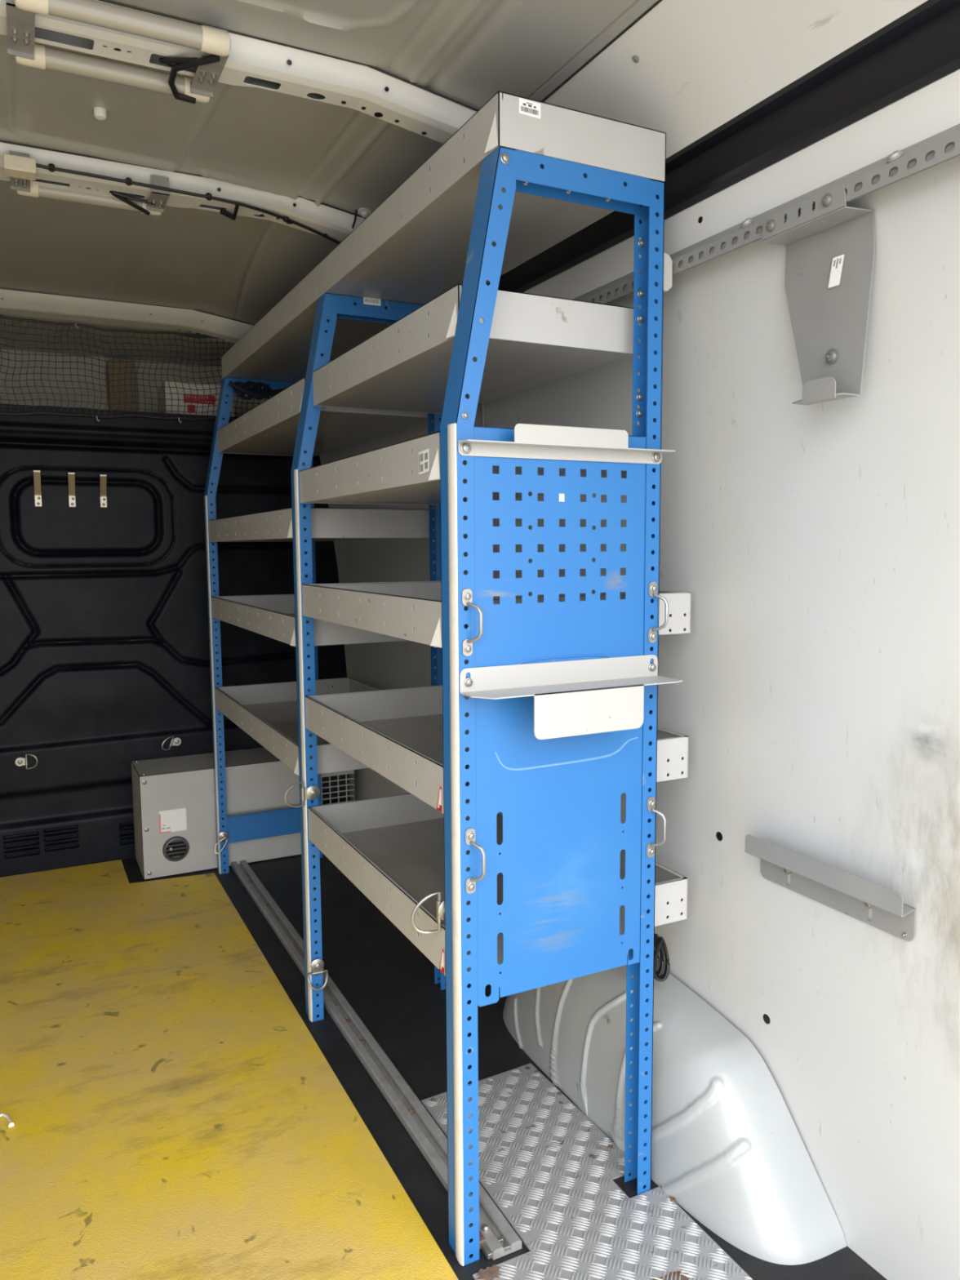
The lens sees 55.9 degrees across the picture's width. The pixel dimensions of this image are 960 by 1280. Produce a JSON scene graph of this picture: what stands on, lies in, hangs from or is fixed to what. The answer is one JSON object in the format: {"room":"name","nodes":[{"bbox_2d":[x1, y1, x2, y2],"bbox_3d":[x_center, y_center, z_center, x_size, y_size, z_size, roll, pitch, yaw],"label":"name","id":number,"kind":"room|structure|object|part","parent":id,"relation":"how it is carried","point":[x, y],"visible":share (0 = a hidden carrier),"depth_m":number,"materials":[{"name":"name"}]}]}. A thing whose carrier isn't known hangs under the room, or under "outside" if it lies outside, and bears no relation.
{"room":"cargo van interior","nodes":[
{"label":"cargo van interior","id":0,"kind":"room"},
{"bbox_2d":[0,349,271,417],"bbox_3d":[-1.562,-1.020,3.537,1.724,0.496,0.025,-3,7,-27],"label":"wall","id":1,"kind":"structure","parent":0,"point":[5,355],"depth_m":3.52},
{"bbox_2d":[0,403,346,877],"bbox_3d":[-1.266,0.001,3.067,1.724,1.531,0.067,-3,7,-27],"label":"wall","id":2,"kind":"structure","parent":0,"point":[104,651],"depth_m":3.07,"materials":[{"name":"black plastic"}]},
{"bbox_2d":[14,753,38,768],"bbox_3d":[-1.485,0.399,2.963,0.068,0.052,0.013,-3,6,-24],"label":"ring","id":3,"kind":"object","parent":2,"relation":"attached to","point":[19,762],"visible":1,"depth_m":2.96,"materials":[{"name":"metal"}]},
{"bbox_3d":[-1.499,0.398,2.958,0.038,0.029,0.009,-3,7,-27],"label":"mounting plate","id":4,"kind":"part","parent":3,"relation":"part of","materials":[{"name":"metal"}]},
{"bbox_2d":[33,470,41,506],"bbox_3d":[-1.421,-0.487,2.907,0.019,0.112,0.040,-3,7,-27],"label":"coat hook","id":5,"kind":"object","parent":2,"relation":"attached to","point":[37,477],"visible":1,"depth_m":2.91,"materials":[{"name":"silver metal"}]},
{"bbox_2d":[67,472,75,506],"bbox_3d":[-1.332,-0.490,2.952,0.019,0.108,0.040,-3,7,-27],"label":"coat hook","id":6,"kind":"object","parent":2,"relation":"attached to","point":[71,475],"visible":1,"depth_m":2.96,"materials":[{"name":"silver metal"}]},
{"bbox_2d":[100,474,106,506],"bbox_3d":[-1.246,-0.493,2.995,0.019,0.104,0.040,-3,7,-27],"label":"coat hook","id":7,"kind":"object","parent":2,"relation":"attached to","point":[103,477],"visible":1,"depth_m":3.00,"materials":[{"name":"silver metal"}]},
{"bbox_2d":[161,736,181,750],"bbox_3d":[-1.080,0.360,3.165,0.068,0.049,0.014,-4,7,-30],"label":"ring","id":8,"kind":"object","parent":2,"relation":"attached to","point":[176,741],"visible":1,"depth_m":3.17,"materials":[{"name":"metal"}]},
{"bbox_3d":[-1.069,0.357,3.173,0.042,0.030,0.009,-3,7,-27],"label":"mounting plate","id":9,"kind":"part","parent":8,"relation":"part of","materials":[{"name":"metal"}]},
{"bbox_2d":[0,0,635,367],"bbox_3d":[-0.703,-0.950,1.837,1.724,0.051,3.782,-3,7,-27],"label":"ceiling","id":10,"kind":"structure","parent":0,"point":[468,52],"depth_m":1.71,"materials":[{"name":"paint"}]},
{"bbox_2d":[93,106,106,119],"bbox_3d":[-0.670,-0.929,1.597,0.021,0.014,0.021,-3,7,-27],"label":"plug","id":11,"kind":"object","parent":10,"relation":"attached to","point":[100,113],"visible":1,"depth_m":1.59,"materials":[{"name":"white plastic"}]},
{"bbox_2d":[0,287,263,345],"bbox_3d":[-1.371,-1.018,2.827,1.426,0.083,0.223,-3,7,-27],"label":"trim","id":12,"kind":"structure","parent":10,"relation":"attached to","point":[20,304],"depth_m":2.88,"materials":[{"name":"paint"}]},
{"bbox_2d":[0,315,266,423],"bbox_3d":[-1.241,-0.869,2.946,1.319,0.320,0.032,-3,7,-27],"label":"net","id":13,"kind":"object","parent":12,"relation":"hanging from","point":[190,335],"visible":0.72,"depth_m":2.97,"materials":[{"name":"black fabric"}]},
{"bbox_2d":[0,140,376,242],"bbox_3d":[-0.867,-0.918,1.807,1.402,0.079,0.127,-3,7,-27],"label":"trim","id":14,"kind":"structure","parent":10,"relation":"attached to","point":[335,223],"depth_m":1.89,"materials":[{"name":"paint"}]},
{"bbox_2d":[3,153,36,180],"bbox_3d":[-0.884,-0.908,1.738,0.056,0.027,0.043,-3,7,-27],"label":"junction box","id":15,"kind":"object","parent":14,"relation":"attached to","point":[14,166],"visible":1,"depth_m":1.72,"materials":[{"name":"beige plastic"}]},
{"bbox_2d":[8,151,169,215],"bbox_3d":[-0.793,-0.921,1.843,0.290,0.048,0.119,-3,7,-27],"label":"strip light","id":16,"kind":"object","parent":14,"relation":"attached to","point":[155,205],"visible":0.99,"depth_m":1.86,"materials":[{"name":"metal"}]},
{"bbox_3d":[-0.902,-0.916,1.775,0.035,0.041,0.096,-3,7,-27],"label":"bracket plate","id":17,"kind":"part","parent":16,"relation":"part of","materials":[{"name":"metal"}]},
{"bbox_3d":[-0.674,-0.930,1.889,0.035,0.041,0.096,-3,7,-27],"label":"bracket plate","id":18,"kind":"part","parent":16,"relation":"part of","materials":[{"name":"metal"}]},
{"bbox_2d":[35,163,357,244],"bbox_3d":[-0.579,-0.919,1.914,0.647,0.049,0.110,-3,7,-27],"label":"wiring","id":19,"kind":"object","parent":14,"relation":"attached to","point":[51,167],"visible":0.96,"depth_m":1.88,"materials":[{"name":"black"}]},
{"bbox_2d":[0,0,479,143],"bbox_3d":[-0.610,-0.868,1.301,1.402,0.079,0.115,-3,7,-27],"label":"crossbeam","id":20,"kind":"structure","parent":10,"relation":"attached to","point":[252,61],"depth_m":1.42,"materials":[{"name":"metal"}]},
{"bbox_2d":[5,0,231,103],"bbox_3d":[-0.527,-0.865,1.319,0.290,0.052,0.186,-3,7,-27],"label":"strip light","id":21,"kind":"object","parent":20,"relation":"attached to","point":[215,43],"visible":1,"depth_m":1.30,"materials":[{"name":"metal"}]},
{"bbox_3d":[-0.643,-0.864,1.264,0.035,0.041,0.131,-3,7,-27],"label":"bracket plate","id":22,"kind":"part","parent":21,"relation":"part of","materials":[{"name":"metal"}]},
{"bbox_3d":[-0.415,-0.878,1.379,0.035,0.041,0.131,-3,7,-27],"label":"bracket plate","id":23,"kind":"part","parent":21,"relation":"part of","materials":[{"name":"metal"}]},
{"bbox_2d":[357,208,371,217],"bbox_3d":[-0.257,-0.950,2.014,0.030,0.016,0.030,-3,7,-27],"label":"bolt","id":24,"kind":"object","parent":10,"relation":"attached to","point":[364,212],"visible":0.96,"depth_m":2.01,"materials":[{"name":"paint"}]},
{"bbox_2d":[333,0,658,275],"bbox_3d":[-0.069,-0.930,1.805,0.042,0.014,3.150,-3,7,-27],"label":"trim","id":25,"kind":"structure","parent":10,"relation":"attached to","point":[638,7],"depth_m":1.34,"materials":[{"name":"paint"}]},
{"bbox_2d":[121,853,887,1279],"bbox_3d":[-0.565,0.918,1.779,1.724,0.037,3.224,-3,7,-27],"label":"floor","id":26,"kind":"structure","parent":0,"point":[388,981],"depth_m":2.06,"materials":[{"name":"black rubber"}]},
{"bbox_2d":[0,859,458,1279],"bbox_3d":[-0.809,0.916,1.607,1.134,0.004,3.140,-3,7,-27],"label":"floor panel","id":27,"kind":"object","parent":26,"relation":"on","point":[175,1113],"visible":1,"depth_m":1.72,"materials":[{"name":"yellow wood"}]},
{"bbox_2d":[0,1113,14,1127],"bbox_3d":[-0.890,0.902,1.700,0.051,0.010,0.017,3,7,31],"label":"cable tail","id":28,"kind":"object","parent":27,"relation":"on","point":[11,1123],"visible":1,"depth_m":1.70,"materials":[{"name":"white plastic"}]},
{"bbox_2d":[131,747,362,879],"bbox_3d":[-0.808,0.576,3.189,0.751,0.348,0.247,-3,7,-27],"label":"box","id":29,"kind":"object","parent":26,"relation":"on","point":[174,804],"visible":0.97,"depth_m":3.03,"materials":[{"name":"grey paint"}]},
{"bbox_2d":[158,813,171,833],"bbox_3d":[-1.029,0.598,2.954,0.036,0.066,0.001,-3,7,-27],"label":"print","id":30,"kind":"object","parent":29,"relation":"on","point":[164,820],"depth_m":2.95,"materials":[{"name":"pink"}]},
{"bbox_2d":[162,835,189,861],"bbox_3d":[-1.002,0.687,2.979,0.084,0.084,0.022,-3,7,-27],"label":"round vent","id":31,"kind":"object","parent":29,"relation":"attached to","point":[175,848],"depth_m":2.97,"materials":[{"name":"black plastic"}]},
{"bbox_3d":[-0.789,0.588,3.121,0.699,0.322,0.005,-3,7,-27],"label":"panel","id":32,"kind":"part","parent":29,"relation":"part of","materials":[{"name":"black"}]},
{"bbox_2d":[230,859,521,1260],"bbox_3d":[-0.404,0.839,2.240,0.062,0.021,1.953,-3,7,-27],"label":"rail","id":33,"kind":"object","parent":26,"relation":"on","point":[497,1237],"visible":0.88,"depth_m":1.81,"materials":[{"name":"metal"}]},
{"bbox_2d":[204,91,690,1266],"bbox_3d":[-0.261,0.011,2.176,0.514,1.682,1.965,-3,7,-27],"label":"shelving unit","id":34,"kind":"object","parent":26,"relation":"on","point":[507,845],"visible":1,"depth_m":1.40,"materials":[{"name":"metal"}]},
{"bbox_3d":[-0.862,0.158,2.962,0.028,1.236,0.052,-3,7,-27],"label":"post","id":35,"kind":"part","parent":34,"relation":"part of","materials":[{"name":"blue metal"}]},
{"bbox_3d":[-0.838,-0.646,2.895,0.095,0.376,0.052,-3,7,-27],"label":"slanted post","id":36,"kind":"part","parent":34,"relation":"part of","materials":[{"name":"blue metal"}]},
{"bbox_3d":[-0.847,0.649,2.982,0.032,0.037,0.009,-3,7,-27],"label":"mounting plate","id":37,"kind":"part","parent":34,"relation":"part of","materials":[{"name":"metal"}]},
{"bbox_3d":[-0.655,-0.117,3.003,0.455,0.067,0.007,-3,7,-27],"label":"plate","id":38,"kind":"part","parent":34,"relation":"part of","materials":[{"name":"grey metal"}]},
{"bbox_2d":[227,381,286,399],"bbox_3d":[-0.708,-0.792,2.885,0.192,0.066,0.044,-4,7,-35],"label":"bundle","id":39,"kind":"object","parent":34,"relation":"hanging from","point":[251,393],"visible":1,"depth_m":2.87,"materials":[{"name":"black fabric"}]},
{"bbox_3d":[-0.653,0.175,3.033,0.455,0.068,0.007,-3,7,-27],"label":"plate","id":40,"kind":"part","parent":34,"relation":"part of","materials":[{"name":"grey metal"}]},
{"bbox_2d":[244,700,328,745],"bbox_3d":[-0.430,0.252,2.597,0.454,0.002,0.994,-3,7,-27],"label":"tray","id":41,"kind":"object","parent":34,"relation":"on","point":[282,715],"depth_m":2.77,"materials":[{"name":"grey metal"}]},
{"bbox_3d":[-0.386,0.251,2.024,0.028,1.236,0.052,-3,7,-27],"label":"post","id":42,"kind":"part","parent":34,"relation":"part of","materials":[{"name":"blue metal"}]},
{"bbox_3d":[-0.376,0.338,2.004,0.042,0.031,0.009,-3,7,-27],"label":"mounting plate","id":43,"kind":"part","parent":34,"relation":"part of","materials":[{"name":"metal"}]},
{"bbox_3d":[-0.361,-0.552,1.957,0.095,0.376,0.052,-3,7,-27],"label":"slanted post","id":44,"kind":"part","parent":34,"relation":"part of","materials":[{"name":"blue metal"}]},
{"bbox_3d":[-0.573,-0.045,3.081,0.028,1.612,0.037,-3,7,-27],"label":"post","id":45,"kind":"part","parent":34,"relation":"part of","materials":[{"name":"metal"}]},
{"bbox_3d":[-0.368,0.738,2.044,0.031,0.038,0.009,-3,7,-27],"label":"mounting plate","id":46,"kind":"part","parent":34,"relation":"part of","materials":[{"name":"metal"}]},
{"bbox_2d":[230,537,408,541],"bbox_3d":[-0.483,-0.280,2.517,0.341,0.002,0.994,-3,7,-27],"label":"tray","id":47,"kind":"object","parent":34,"relation":"on","point":[231,539],"depth_m":2.43,"materials":[{"name":"grey metal"}]},
{"bbox_2d":[218,410,427,456],"bbox_3d":[-0.470,-0.559,2.496,0.306,0.002,0.994,-3,7,-27],"label":"tray","id":48,"kind":"object","parent":34,"relation":"on","point":[277,436],"depth_m":2.36,"materials":[{"name":"grey metal"}]},
{"bbox_3d":[-0.206,0.263,2.153,0.456,0.068,0.006,-3,7,-27],"label":"plate","id":49,"kind":"part","parent":34,"relation":"part of","materials":[{"name":"grey metal"}]},
{"bbox_3d":[-0.208,-0.030,2.123,0.456,0.067,0.006,-3,7,-27],"label":"plate","id":50,"kind":"part","parent":34,"relation":"part of","materials":[{"name":"grey metal"}]},
{"bbox_3d":[-0.246,-0.548,2.052,0.309,0.070,0.006,-3,7,-27],"label":"plate","id":51,"kind":"part","parent":34,"relation":"part of","materials":[{"name":"grey metal"}]},
{"bbox_3d":[-0.260,-0.268,2.073,0.344,0.067,0.006,-3,7,-27],"label":"plate","id":52,"kind":"part","parent":34,"relation":"part of","materials":[{"name":"grey metal"}]},
{"bbox_2d":[364,297,378,303],"bbox_3d":[-0.236,-0.739,1.972,0.032,0.008,0.001,-3,7,-27],"label":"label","id":53,"kind":"object","parent":34,"relation":"on","point":[367,300],"depth_m":1.97,"materials":[{"name":"grey paper"}]},
{"bbox_3d":[-0.230,-0.336,2.007,0.343,0.068,0.007,-3,7,-27],"label":"plate","id":54,"kind":"part","parent":34,"relation":"part of","materials":[{"name":"grey metal"}]},
{"bbox_3d":[-0.174,0.395,2.109,0.459,0.073,0.007,-3,7,-27],"label":"plate","id":55,"kind":"part","parent":34,"relation":"part of","materials":[{"name":"grey metal"}]},
{"bbox_3d":[-0.216,-0.542,1.994,0.308,0.070,0.007,-3,7,-27],"label":"plate","id":56,"kind":"part","parent":34,"relation":"part of","materials":[{"name":"grey metal"}]},
{"bbox_3d":[-0.178,-0.098,2.057,0.455,0.068,0.007,-3,7,-27],"label":"plate","id":57,"kind":"part","parent":34,"relation":"part of","materials":[{"name":"grey metal"}]},
{"bbox_3d":[-0.177,0.146,2.082,0.455,0.071,0.007,-3,7,-27],"label":"plate","id":58,"kind":"part","parent":34,"relation":"part of","materials":[{"name":"grey metal"}]},
{"bbox_2d":[225,151,612,382],"bbox_3d":[-0.274,-0.761,2.122,0.279,0.002,1.881,-3,7,-27],"label":"tray","id":59,"kind":"object","parent":34,"relation":"on","point":[422,255],"depth_m":1.69,"materials":[{"name":"grey metal"}]},
{"bbox_2d":[418,452,427,472],"bbox_3d":[-0.084,-0.262,1.335,0.001,0.027,0.033,-3,7,-27],"label":"print","id":60,"kind":"object","parent":34,"relation":"attached to","point":[423,456],"depth_m":1.34,"materials":[{"name":"grey paper"}]},
{"bbox_2d":[303,480,543,505],"bbox_3d":[-0.067,-0.271,1.689,0.341,0.002,0.728,-3,7,-27],"label":"tray","id":61,"kind":"object","parent":34,"relation":"on","point":[417,492],"depth_m":1.69,"materials":[{"name":"grey metal"}]},
{"bbox_3d":[-0.097,0.048,2.143,0.028,1.612,0.037,-3,7,-27],"label":"post","id":62,"kind":"part","parent":34,"relation":"part of","materials":[{"name":"blue metal"}]},
{"bbox_3d":[-0.052,0.407,1.366,0.031,0.035,0.014,-3,7,-27],"label":"mounting plate","id":63,"kind":"part","parent":34,"relation":"part of","materials":[{"name":"metal"}]},
{"bbox_3d":[-0.029,0.321,1.323,0.028,1.236,0.052,-3,7,-27],"label":"post","id":64,"kind":"part","parent":34,"relation":"part of","materials":[{"name":"blue metal"}]},
{"bbox_3d":[-0.018,-0.060,1.260,0.015,0.024,0.002,-3,7,-27],"label":"fixing plate","id":65,"kind":"part","parent":34,"relation":"part of","materials":[{"name":"metal"}]},
{"bbox_3d":[-0.018,0.011,1.267,0.015,0.024,0.002,-3,7,-27],"label":"fixing plate","id":66,"kind":"part","parent":34,"relation":"part of","materials":[{"name":"metal"}]},
{"bbox_3d":[-0.014,0.281,1.296,0.015,0.024,0.002,-3,7,-27],"label":"fixing plate","id":67,"kind":"part","parent":34,"relation":"part of","materials":[{"name":"metal"}]},
{"bbox_3d":[-0.014,0.353,1.303,0.015,0.024,0.002,-3,7,-27],"label":"fixing plate","id":68,"kind":"part","parent":34,"relation":"part of","materials":[{"name":"metal"}]},
{"bbox_2d":[315,337,632,413],"bbox_3d":[-0.055,-0.477,1.681,0.306,0.002,0.718,-3,7,-27],"label":"tray","id":69,"kind":"object","parent":34,"relation":"on","point":[414,380],"depth_m":1.57,"materials":[{"name":"grey metal"}]},
{"bbox_3d":[-0.004,-0.483,1.256,0.095,0.376,0.052,-3,7,-27],"label":"slanted post","id":70,"kind":"part","parent":34,"relation":"part of","materials":[{"name":"blue metal"}]},
{"bbox_2d":[323,712,668,784],"bbox_3d":[-0.014,0.212,1.764,0.454,0.002,0.728,-3,7,-27],"label":"tray","id":71,"kind":"object","parent":34,"relation":"on","point":[423,732],"depth_m":1.89,"materials":[{"name":"grey metal"}]},
{"bbox_2d":[342,813,668,936],"bbox_3d":[-0.011,0.462,1.791,0.457,0.002,0.728,-3,7,-27],"label":"tray","id":72,"kind":"object","parent":34,"relation":"on","point":[410,850],"depth_m":1.90,"materials":[{"name":"metal"}]},
{"bbox_2d":[521,102,538,115],"bbox_3d":[0.068,-0.727,1.238,0.028,0.014,0.001,-3,7,-27],"label":"print","id":73,"kind":"object","parent":34,"relation":"attached to","point":[528,108],"depth_m":1.24,"materials":[{"name":"black"}]},
{"bbox_3d":[0.096,-0.272,1.364,0.344,0.068,0.006,-3,7,-27],"label":"plate","id":74,"kind":"part","parent":34,"relation":"part of","materials":[{"name":"metal"}]},
{"bbox_3d":[0.106,-0.479,1.360,0.309,0.070,0.006,-3,7,-27],"label":"plate","id":75,"kind":"part","parent":34,"relation":"part of","materials":[{"name":"grey metal"}]},
{"bbox_3d":[0.121,0.115,1.359,0.292,0.839,0.014,-3,7,-27],"label":"tool panel","id":76,"kind":"part","parent":34,"relation":"part of","materials":[{"name":"blue metal"}]},
{"bbox_3d":[0.148,-0.034,1.414,0.456,0.068,0.006,-3,7,-27],"label":"plate","id":77,"kind":"part","parent":34,"relation":"part of","materials":[{"name":"blue metal"}]},
{"bbox_3d":[0.153,0.459,1.466,0.460,0.073,0.006,-3,7,-27],"label":"plate","id":78,"kind":"part","parent":34,"relation":"part of","materials":[{"name":"blue metal"}]},
{"bbox_3d":[0.149,0.210,1.439,0.456,0.071,0.006,-3,7,-27],"label":"plate","id":79,"kind":"part","parent":34,"relation":"part of","materials":[{"name":"blue metal"}]},
{"bbox_3d":[0.150,-0.711,1.285,0.282,0.069,0.006,-3,7,-27],"label":"plate","id":80,"kind":"part","parent":34,"relation":"part of","materials":[{"name":"grey metal"}]},
{"bbox_3d":[0.260,0.118,1.441,0.028,1.612,0.037,-3,7,-27],"label":"post","id":81,"kind":"part","parent":34,"relation":"part of","materials":[{"name":"blue metal"}]},
{"bbox_3d":[0.273,0.336,1.447,0.015,0.024,0.002,-3,7,-27],"label":"fixing plate","id":82,"kind":"part","parent":34,"relation":"part of","materials":[{"name":"metal"}]},
{"bbox_3d":[0.272,0.261,1.439,0.015,0.024,0.002,-3,7,-27],"label":"fixing plate","id":83,"kind":"part","parent":34,"relation":"part of","materials":[{"name":"metal"}]},
{"bbox_3d":[0.268,-0.007,1.411,0.015,0.024,0.002,-3,7,-27],"label":"fixing plate","id":84,"kind":"part","parent":34,"relation":"part of","materials":[{"name":"metal"}]},
{"bbox_3d":[0.268,-0.079,1.403,0.015,0.024,0.002,-3,7,-27],"label":"fixing plate","id":85,"kind":"part","parent":34,"relation":"part of","materials":[{"name":"metal"}]},
{"bbox_2d":[663,252,672,292],"bbox_3d":[0.281,-0.560,1.380,0.020,0.057,0.015,-3,7,-27],"label":"connector","id":86,"kind":"object","parent":34,"relation":"attached to","point":[668,263],"visible":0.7,"depth_m":1.37,"materials":[{"name":"grey paint"}]},
{"bbox_2d":[421,1063,752,1279],"bbox_3d":[0.250,0.946,1.242,0.381,0.005,1.281,-3,7,-27],"label":"plate","id":87,"kind":"object","parent":26,"relation":"on","point":[548,1169],"visible":0.95,"depth_m":1.48,"materials":[{"name":"metal"}]},
{"bbox_2d":[502,933,846,1265],"bbox_3d":[0.278,0.715,1.733,0.181,0.365,0.905,-3,7,-27],"label":"wheel arch","id":88,"kind":"object","parent":26,"relation":"on","point":[726,1144],"depth_m":1.50,"materials":[{"name":"paint"}]},
{"bbox_3d":[0.323,0.580,1.655,0.040,0.081,0.046,-3,7,-27],"label":"cable coil","id":89,"kind":"part","parent":88,"relation":"part of","materials":[{"name":"black rubber"}]},
{"bbox_2d":[541,0,662,102],"bbox_3d":[-0.746,-1.070,1.908,1.724,0.074,3.968,-3,7,-27],"label":"trim","id":90,"kind":"structure","parent":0,"point":[659,1],"depth_m":1.53,"materials":[{"name":"paint"}]},
{"bbox_2d":[319,155,959,1279],"bbox_3d":[0.160,0.105,1.965,0.130,1.533,3.044,-3,7,-27],"label":"wall","id":91,"kind":"structure","parent":0,"point":[815,548],"depth_m":1.33,"materials":[{"name":"white metal"}]},
{"bbox_2d":[480,402,484,426],"bbox_3d":[0.014,-0.447,2.107,0.028,0.274,0.010,-4,7,-35],"label":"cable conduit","id":92,"kind":"object","parent":91,"relation":"attached to","point":[482,403],"visible":0.14,"depth_m":2.09,"materials":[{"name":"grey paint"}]},
{"bbox_2d":[398,0,959,353],"bbox_3d":[0.068,-0.764,1.891,0.025,0.095,3.150,-3,7,-27],"label":"trim","id":93,"kind":"structure","parent":91,"relation":"attached to","point":[920,47],"depth_m":1.21,"materials":[{"name":"black"}]},
{"bbox_2d":[697,216,702,223],"bbox_3d":[0.335,-0.638,1.375,0.002,0.010,0.010,-3,7,-27],"label":"plug","id":94,"kind":"object","parent":91,"relation":"attached to","point":[700,219],"visible":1,"depth_m":1.37,"materials":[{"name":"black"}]},
{"bbox_2d":[715,831,722,840],"bbox_3d":[0.416,0.341,1.571,0.002,0.016,0.016,-3,7,-27],"label":"plug","id":95,"kind":"object","parent":91,"relation":"attached to","point":[719,837],"visible":1,"depth_m":1.57,"materials":[{"name":"black plastic"}]},
{"bbox_2d":[523,69,959,299],"bbox_3d":[0.079,-0.678,1.905,0.022,0.079,3.150,-3,7,-27],"label":"trim","id":96,"kind":"structure","parent":91,"relation":"attached to","point":[934,108],"depth_m":1.21,"materials":[{"name":"white metal"}]},
{"bbox_2d":[572,123,959,304],"bbox_3d":[0.088,-0.628,1.831,0.034,0.046,2.951,-3,7,-27],"label":"wall rail","id":97,"kind":"object","parent":91,"relation":"attached to","point":[944,146],"visible":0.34,"depth_m":1.13,"materials":[{"name":"grey metal"}]},
{"bbox_2d":[761,183,875,404],"bbox_3d":[0.429,-0.433,1.170,0.048,0.254,0.149,-3,7,-27],"label":"wall bracket","id":98,"kind":"object","parent":97,"relation":"attached to","point":[830,249],"visible":1,"depth_m":1.16,"materials":[{"name":"grey metal"}]},
{"bbox_2d":[833,257,841,268],"bbox_3d":[0.456,-0.481,1.155,0.001,0.012,0.013,-3,7,-27],"label":"print","id":99,"kind":"object","parent":98,"relation":"attached to","point":[837,261],"depth_m":1.15,"materials":[{"name":"grey paper"}]},
{"bbox_2d":[763,1013,770,1024],"bbox_3d":[0.478,0.631,1.507,0.002,0.016,0.016,-3,7,-27],"label":"plug","id":100,"kind":"object","parent":91,"relation":"attached to","point":[766,1018],"visible":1,"depth_m":1.51,"materials":[{"name":"black plastic"}]},
{"bbox_2d":[744,834,915,941],"bbox_3d":[0.508,0.361,1.337,0.041,0.080,0.296,-3,7,-27],"label":"wall bracket","id":101,"kind":"object","parent":91,"relation":"attached to","point":[846,893],"visible":1,"depth_m":1.31,"materials":[{"name":"grey metal"}]},
{"bbox_2d":[543,0,927,158],"bbox_3d":[0.012,-0.870,1.852,0.139,0.131,3.150,-3,7,-27],"label":"ceiling panel","id":102,"kind":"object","parent":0,"point":[701,64],"depth_m":1.26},
{"bbox_2d":[632,54,639,62],"bbox_3d":[0.230,-0.858,1.336,0.010,0.008,0.011,-3,7,-27],"label":"plug","id":103,"kind":"object","parent":102,"relation":"attached to","point":[635,58],"visible":1,"depth_m":1.33,"materials":[{"name":"grey paint"}]},
{"bbox_2d":[528,68,959,289],"bbox_3d":[0.051,-0.148,2.405,0.050,2.021,3.968,-3,7,-27],"label":"wall","id":104,"kind":"structure","parent":0,"point":[958,68],"depth_m":1.42,"materials":[{"name":"paint"}]},
{"bbox_3d":[-1.412,-0.776,3.268,1.724,0.025,0.631,-3,7,-27],"label":"floor","id":105,"kind":"structure","parent":0,"visible":0},
{"bbox_2d":[106,359,136,411],"bbox_3d":[-1.405,-0.952,3.547,0.097,0.268,0.087,-3,7,-27],"label":"trim post","id":106,"kind":"object","parent":105,"relation":"on","point":[116,365],"visible":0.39,"depth_m":3.50,"materials":[{"name":"beige"}]},
{"bbox_2d":[158,381,234,417],"bbox_3d":[-1.026,-0.852,3.271,0.234,0.121,0.168,-3,7,-27],"label":"carton","id":107,"kind":"object","parent":105,"relation":"on","point":[162,402],"visible":0.57,"depth_m":3.19,"materials":[{"name":"beige cardboard"}]},
{"bbox_3d":[-0.991,-0.834,3.196,0.107,0.064,0.001,-3,7,-27],"label":"printed panel","id":108,"kind":"part","parent":107,"relation":"part of","materials":[{"name":"red paper"}]}
]}

